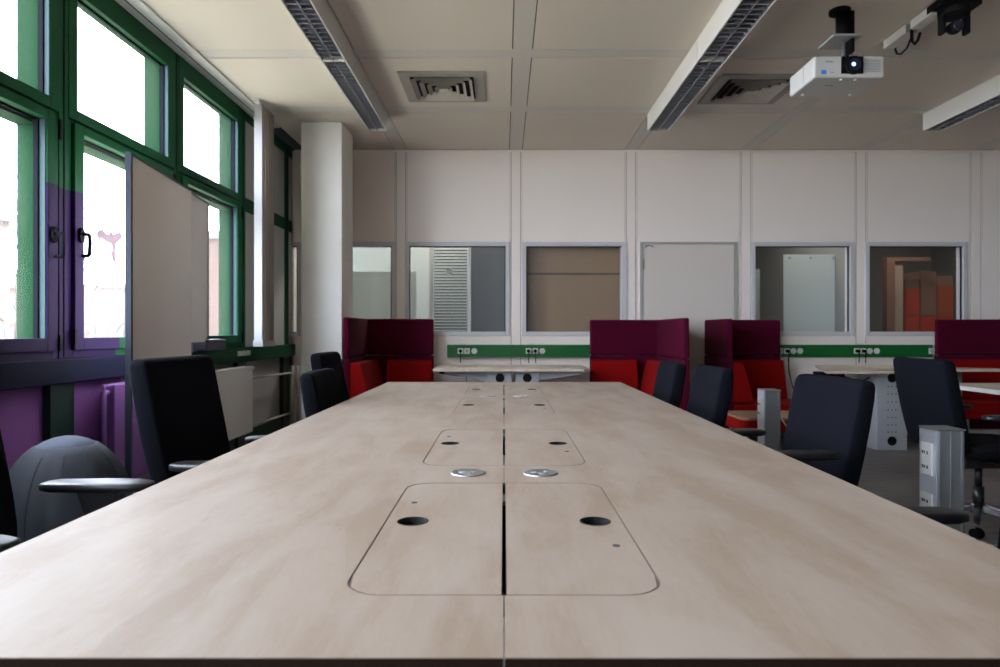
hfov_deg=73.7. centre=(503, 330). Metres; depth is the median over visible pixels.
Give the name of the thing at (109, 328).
building
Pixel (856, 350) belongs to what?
socket
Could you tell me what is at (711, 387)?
office chair
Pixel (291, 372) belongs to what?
pipes
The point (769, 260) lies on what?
wall partition
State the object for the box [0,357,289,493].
wall
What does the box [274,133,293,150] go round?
trim
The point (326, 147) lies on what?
pillar
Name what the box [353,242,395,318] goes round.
window
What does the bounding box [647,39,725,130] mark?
ceiling light
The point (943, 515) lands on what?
office chair
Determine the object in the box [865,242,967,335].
window
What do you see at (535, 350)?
socket
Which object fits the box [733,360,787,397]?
cushion
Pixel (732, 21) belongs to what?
ceiling light
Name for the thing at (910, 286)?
locker
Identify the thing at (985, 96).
ceiling light
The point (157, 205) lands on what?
partition panel
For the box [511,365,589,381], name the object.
desk
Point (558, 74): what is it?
ceiling
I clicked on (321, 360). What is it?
office chair
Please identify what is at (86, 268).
bare tree
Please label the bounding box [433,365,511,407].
desk
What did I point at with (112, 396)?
radiator
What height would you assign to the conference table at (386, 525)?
0.744 m
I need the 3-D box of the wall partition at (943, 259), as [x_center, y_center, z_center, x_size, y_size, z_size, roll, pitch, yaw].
[6.625,-0.405,8.710,0.050,2.990,3.180,0,0,0]
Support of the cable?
hanging from the rail at (900, 36)
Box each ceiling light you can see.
[280,0,346,60]
[322,40,386,130]
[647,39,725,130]
[698,0,776,60]
[923,74,999,130]
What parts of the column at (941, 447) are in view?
socket plate, socket plate, plate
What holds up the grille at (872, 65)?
attached to the projector
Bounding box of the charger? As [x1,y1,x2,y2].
[813,371,869,379]
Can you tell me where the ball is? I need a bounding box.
[9,435,132,543]
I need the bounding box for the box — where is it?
[197,337,225,350]
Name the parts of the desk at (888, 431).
leg panel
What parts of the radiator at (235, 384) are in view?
plate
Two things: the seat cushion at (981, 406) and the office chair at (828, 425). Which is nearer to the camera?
the office chair at (828, 425)
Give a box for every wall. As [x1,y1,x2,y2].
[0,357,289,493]
[289,150,999,434]
[870,247,930,331]
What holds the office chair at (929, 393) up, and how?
on the floor
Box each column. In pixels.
[758,389,780,449]
[919,425,965,532]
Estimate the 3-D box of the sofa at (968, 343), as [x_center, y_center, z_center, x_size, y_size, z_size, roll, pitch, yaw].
[5.170,0.485,6.660,1.460,1.210,0.520,0,0,0]
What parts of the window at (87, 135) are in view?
handle, frame, sash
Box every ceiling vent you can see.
[397,71,485,101]
[697,74,793,103]
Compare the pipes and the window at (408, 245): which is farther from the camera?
the window at (408, 245)
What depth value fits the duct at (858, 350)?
6.93 m
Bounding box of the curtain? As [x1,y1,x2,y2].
[353,272,415,318]
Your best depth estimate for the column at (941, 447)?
2.57 m
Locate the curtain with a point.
(371, 290)
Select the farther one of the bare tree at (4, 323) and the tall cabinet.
the bare tree at (4, 323)
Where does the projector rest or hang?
hanging from the ceiling
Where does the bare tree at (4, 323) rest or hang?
on the ground
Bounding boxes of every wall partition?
[353,247,467,331]
[756,247,844,331]
[931,247,955,318]
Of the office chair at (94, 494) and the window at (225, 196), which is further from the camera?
the window at (225, 196)
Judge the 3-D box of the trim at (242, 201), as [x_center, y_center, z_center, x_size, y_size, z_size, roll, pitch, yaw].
[-2.290,-0.880,5.680,0.140,2.040,0.070,0,0,0]
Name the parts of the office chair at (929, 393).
backrest, seat, armrest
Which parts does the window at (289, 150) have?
infill panel, infill panel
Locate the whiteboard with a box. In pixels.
[191,192,208,351]
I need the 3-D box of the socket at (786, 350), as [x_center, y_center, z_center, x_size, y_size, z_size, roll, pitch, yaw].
[2.937,0.254,6.900,0.058,0.150,0.060,0,0,0]
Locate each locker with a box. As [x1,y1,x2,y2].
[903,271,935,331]
[903,279,918,331]
[936,276,952,318]
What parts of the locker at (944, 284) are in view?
door, door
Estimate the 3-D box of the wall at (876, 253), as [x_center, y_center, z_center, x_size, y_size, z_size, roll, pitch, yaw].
[5.390,-0.505,10.350,15.220,3.190,0.100,0,0,0]
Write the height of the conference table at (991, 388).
0.740 m
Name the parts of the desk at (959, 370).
leg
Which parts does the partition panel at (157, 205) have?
stand post, board frame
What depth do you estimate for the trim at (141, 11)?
4.49 m
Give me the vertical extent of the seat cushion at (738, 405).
0.175 m
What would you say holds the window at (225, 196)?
in the wall at (29, 417)
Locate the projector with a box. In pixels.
[790,5,882,96]
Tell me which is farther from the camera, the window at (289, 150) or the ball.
the window at (289, 150)
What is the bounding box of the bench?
[725,411,788,438]
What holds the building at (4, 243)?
on the ground
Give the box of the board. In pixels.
[783,255,834,331]
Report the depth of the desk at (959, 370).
6.14 m
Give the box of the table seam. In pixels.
[501,494,506,666]
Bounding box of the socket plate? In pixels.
[237,350,250,355]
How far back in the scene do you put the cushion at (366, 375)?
6.12 m
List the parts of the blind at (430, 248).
head rail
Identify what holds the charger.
attached to the desk at (888, 431)
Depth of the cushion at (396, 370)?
6.73 m
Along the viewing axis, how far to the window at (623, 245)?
6.99 m
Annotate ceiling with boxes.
[142,0,999,149]
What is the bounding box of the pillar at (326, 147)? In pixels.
[301,122,352,419]
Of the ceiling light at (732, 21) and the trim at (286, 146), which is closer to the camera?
the ceiling light at (732, 21)
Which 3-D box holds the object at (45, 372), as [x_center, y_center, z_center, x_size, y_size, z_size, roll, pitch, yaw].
[-2.265,0.199,1.400,0.190,0.122,11.200,0,0,0]
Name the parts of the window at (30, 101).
frame, sash, handle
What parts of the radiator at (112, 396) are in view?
plate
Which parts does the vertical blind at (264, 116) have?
head rail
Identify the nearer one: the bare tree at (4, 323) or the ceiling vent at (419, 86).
the ceiling vent at (419, 86)
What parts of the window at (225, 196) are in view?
frame, sash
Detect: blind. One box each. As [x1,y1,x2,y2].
[253,99,275,346]
[429,247,470,331]
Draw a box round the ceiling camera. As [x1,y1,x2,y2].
[927,0,981,35]
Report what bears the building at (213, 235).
on the ground
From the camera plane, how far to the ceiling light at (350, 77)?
4.92 m
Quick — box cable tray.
[503,408,504,454]
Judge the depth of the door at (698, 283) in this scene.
7.00 m
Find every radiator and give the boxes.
[100,382,147,477]
[215,366,254,439]
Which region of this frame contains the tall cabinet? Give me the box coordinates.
[471,247,505,331]
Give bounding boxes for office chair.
[0,430,154,552]
[129,355,266,483]
[300,368,341,417]
[310,351,348,401]
[652,361,685,407]
[686,365,733,427]
[725,374,874,486]
[893,357,999,538]
[903,506,999,548]
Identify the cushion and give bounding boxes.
[350,359,383,398]
[386,360,432,382]
[591,360,638,389]
[639,359,681,407]
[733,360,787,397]
[733,361,753,402]
[733,398,790,410]
[951,360,999,397]
[962,398,999,418]
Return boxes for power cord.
[788,358,792,387]
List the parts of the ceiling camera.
yoke arm, yoke arm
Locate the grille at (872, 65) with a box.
[867,60,880,71]
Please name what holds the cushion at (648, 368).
on the sofa at (630, 353)
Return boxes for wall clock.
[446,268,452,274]
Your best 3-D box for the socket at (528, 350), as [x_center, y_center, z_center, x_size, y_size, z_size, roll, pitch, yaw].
[0.255,0.254,6.900,0.058,0.150,0.060,0,0,0]
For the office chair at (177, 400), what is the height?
0.992 m
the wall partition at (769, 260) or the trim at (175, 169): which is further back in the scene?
the wall partition at (769, 260)
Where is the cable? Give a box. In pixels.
[894,30,920,54]
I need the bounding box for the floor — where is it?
[503,435,999,547]
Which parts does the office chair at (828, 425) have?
armrest, backrest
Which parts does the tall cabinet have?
cabinet door, cabinet door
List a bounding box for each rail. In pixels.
[883,24,916,48]
[910,8,936,28]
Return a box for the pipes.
[253,366,298,425]
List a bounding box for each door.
[640,242,736,394]
[882,257,929,331]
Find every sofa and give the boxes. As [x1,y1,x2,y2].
[343,317,433,398]
[590,318,688,410]
[704,319,790,438]
[934,319,999,432]
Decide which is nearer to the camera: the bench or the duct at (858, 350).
the bench
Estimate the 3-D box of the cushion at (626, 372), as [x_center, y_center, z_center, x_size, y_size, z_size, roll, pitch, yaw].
[1.120,0.482,6.750,0.460,0.375,0.184,0,0,0]
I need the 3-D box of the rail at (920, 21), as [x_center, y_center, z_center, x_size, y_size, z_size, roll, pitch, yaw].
[2.520,-1.872,3.978,0.070,0.054,0.203,0,0,0]
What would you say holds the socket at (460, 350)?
attached to the duct at (462, 350)
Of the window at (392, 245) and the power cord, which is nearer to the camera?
the power cord
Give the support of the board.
attached to the wall partition at (769, 260)
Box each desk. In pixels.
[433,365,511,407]
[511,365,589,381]
[815,365,906,449]
[874,365,999,395]
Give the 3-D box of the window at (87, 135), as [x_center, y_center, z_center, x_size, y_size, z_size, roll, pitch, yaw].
[-2.267,-0.874,3.947,0.236,2.028,1.085,0,0,0]
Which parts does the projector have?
ceiling plate, bracket plate, bracket arm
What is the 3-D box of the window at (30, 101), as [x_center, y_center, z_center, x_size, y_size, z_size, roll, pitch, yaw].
[-2.267,-0.874,2.792,0.236,2.028,1.085,0,0,0]
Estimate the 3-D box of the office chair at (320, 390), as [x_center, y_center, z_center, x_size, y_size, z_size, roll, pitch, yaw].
[-0.637,0.644,3.356,0.691,0.892,0.658,0,0,-1]
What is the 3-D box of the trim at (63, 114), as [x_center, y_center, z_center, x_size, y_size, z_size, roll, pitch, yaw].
[-2.290,-0.880,3.370,0.140,2.040,0.070,0,0,0]
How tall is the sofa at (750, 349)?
1.205 m
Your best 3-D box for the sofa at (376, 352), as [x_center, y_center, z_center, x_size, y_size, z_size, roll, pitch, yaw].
[-1.077,0.482,6.425,0.745,1.215,0.950,0,0,0]
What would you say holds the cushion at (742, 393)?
on the sofa at (750, 349)
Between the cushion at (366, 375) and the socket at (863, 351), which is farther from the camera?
the socket at (863, 351)
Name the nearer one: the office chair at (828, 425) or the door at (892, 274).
the office chair at (828, 425)
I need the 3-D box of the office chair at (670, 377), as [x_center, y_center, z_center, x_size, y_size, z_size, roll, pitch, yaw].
[0.807,0.646,4.354,0.691,0.887,0.658,0,0,0]
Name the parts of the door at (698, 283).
frame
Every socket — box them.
[458,348,462,362]
[464,348,469,353]
[526,348,530,362]
[533,348,537,362]
[784,348,789,357]
[854,348,859,362]
[860,348,866,362]
[929,348,934,353]
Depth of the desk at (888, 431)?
6.10 m
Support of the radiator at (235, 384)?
attached to the wall at (29, 417)
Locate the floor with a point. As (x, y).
(891, 475)
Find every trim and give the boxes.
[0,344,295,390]
[56,0,67,358]
[115,0,279,127]
[171,51,177,180]
[240,109,243,346]
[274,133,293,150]
[286,146,287,343]
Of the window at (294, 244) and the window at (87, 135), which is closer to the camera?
the window at (87, 135)
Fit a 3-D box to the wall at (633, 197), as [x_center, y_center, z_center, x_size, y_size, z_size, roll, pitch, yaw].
[5.241,-0.405,7.047,15.519,2.990,0.106,0,0,0]
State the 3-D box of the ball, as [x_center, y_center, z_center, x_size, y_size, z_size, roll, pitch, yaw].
[-1.784,0.759,2.719,0.482,0.667,0.484,0,0,0]
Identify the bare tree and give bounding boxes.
[0,138,124,338]
[13,214,124,336]
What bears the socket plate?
attached to the wall at (29, 417)
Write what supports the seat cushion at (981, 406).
on the sofa at (968, 343)
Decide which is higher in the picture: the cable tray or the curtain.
the curtain
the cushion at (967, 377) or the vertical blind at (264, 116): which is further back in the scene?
the cushion at (967, 377)
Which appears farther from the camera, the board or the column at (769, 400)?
the board
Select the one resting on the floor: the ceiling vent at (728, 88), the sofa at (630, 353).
the sofa at (630, 353)
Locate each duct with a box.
[447,344,590,362]
[779,344,934,362]
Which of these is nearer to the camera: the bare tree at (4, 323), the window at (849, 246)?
the window at (849, 246)
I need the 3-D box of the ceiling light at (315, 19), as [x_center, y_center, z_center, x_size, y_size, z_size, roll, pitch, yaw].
[-1.104,-1.825,3.580,0.165,0.149,1.500,0,0,0]
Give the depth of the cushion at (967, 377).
6.73 m
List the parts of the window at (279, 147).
infill panel, infill panel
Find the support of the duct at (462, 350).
attached to the wall at (633, 197)
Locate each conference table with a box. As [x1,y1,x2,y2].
[0,382,999,666]
[959,383,999,394]
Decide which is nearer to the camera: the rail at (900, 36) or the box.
the rail at (900, 36)
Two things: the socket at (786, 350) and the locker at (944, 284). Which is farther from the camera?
the locker at (944, 284)
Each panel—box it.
[125,151,191,477]
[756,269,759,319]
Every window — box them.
[0,0,64,361]
[68,0,175,357]
[178,55,243,347]
[244,111,285,346]
[288,148,296,343]
[291,242,300,335]
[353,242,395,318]
[405,242,509,335]
[522,242,626,335]
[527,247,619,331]
[751,242,853,335]
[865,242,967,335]
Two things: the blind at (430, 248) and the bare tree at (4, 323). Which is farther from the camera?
the bare tree at (4, 323)
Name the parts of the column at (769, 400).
socket plate, socket plate, plate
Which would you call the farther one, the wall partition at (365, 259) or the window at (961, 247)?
the wall partition at (365, 259)
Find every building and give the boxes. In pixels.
[0,210,16,338]
[10,285,124,338]
[209,231,218,335]
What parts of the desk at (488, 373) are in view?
leg panel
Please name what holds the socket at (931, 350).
attached to the duct at (858, 350)
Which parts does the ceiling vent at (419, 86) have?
plate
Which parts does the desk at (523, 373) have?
leg panel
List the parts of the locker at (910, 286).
door, door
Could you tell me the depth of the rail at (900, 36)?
4.23 m
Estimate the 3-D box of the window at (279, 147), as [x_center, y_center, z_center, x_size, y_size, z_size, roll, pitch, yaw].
[-2.273,-0.874,6.258,0.094,2.028,1.085,0,0,0]
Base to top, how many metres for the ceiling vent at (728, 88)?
0.035 m
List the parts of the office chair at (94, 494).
backrest, armrest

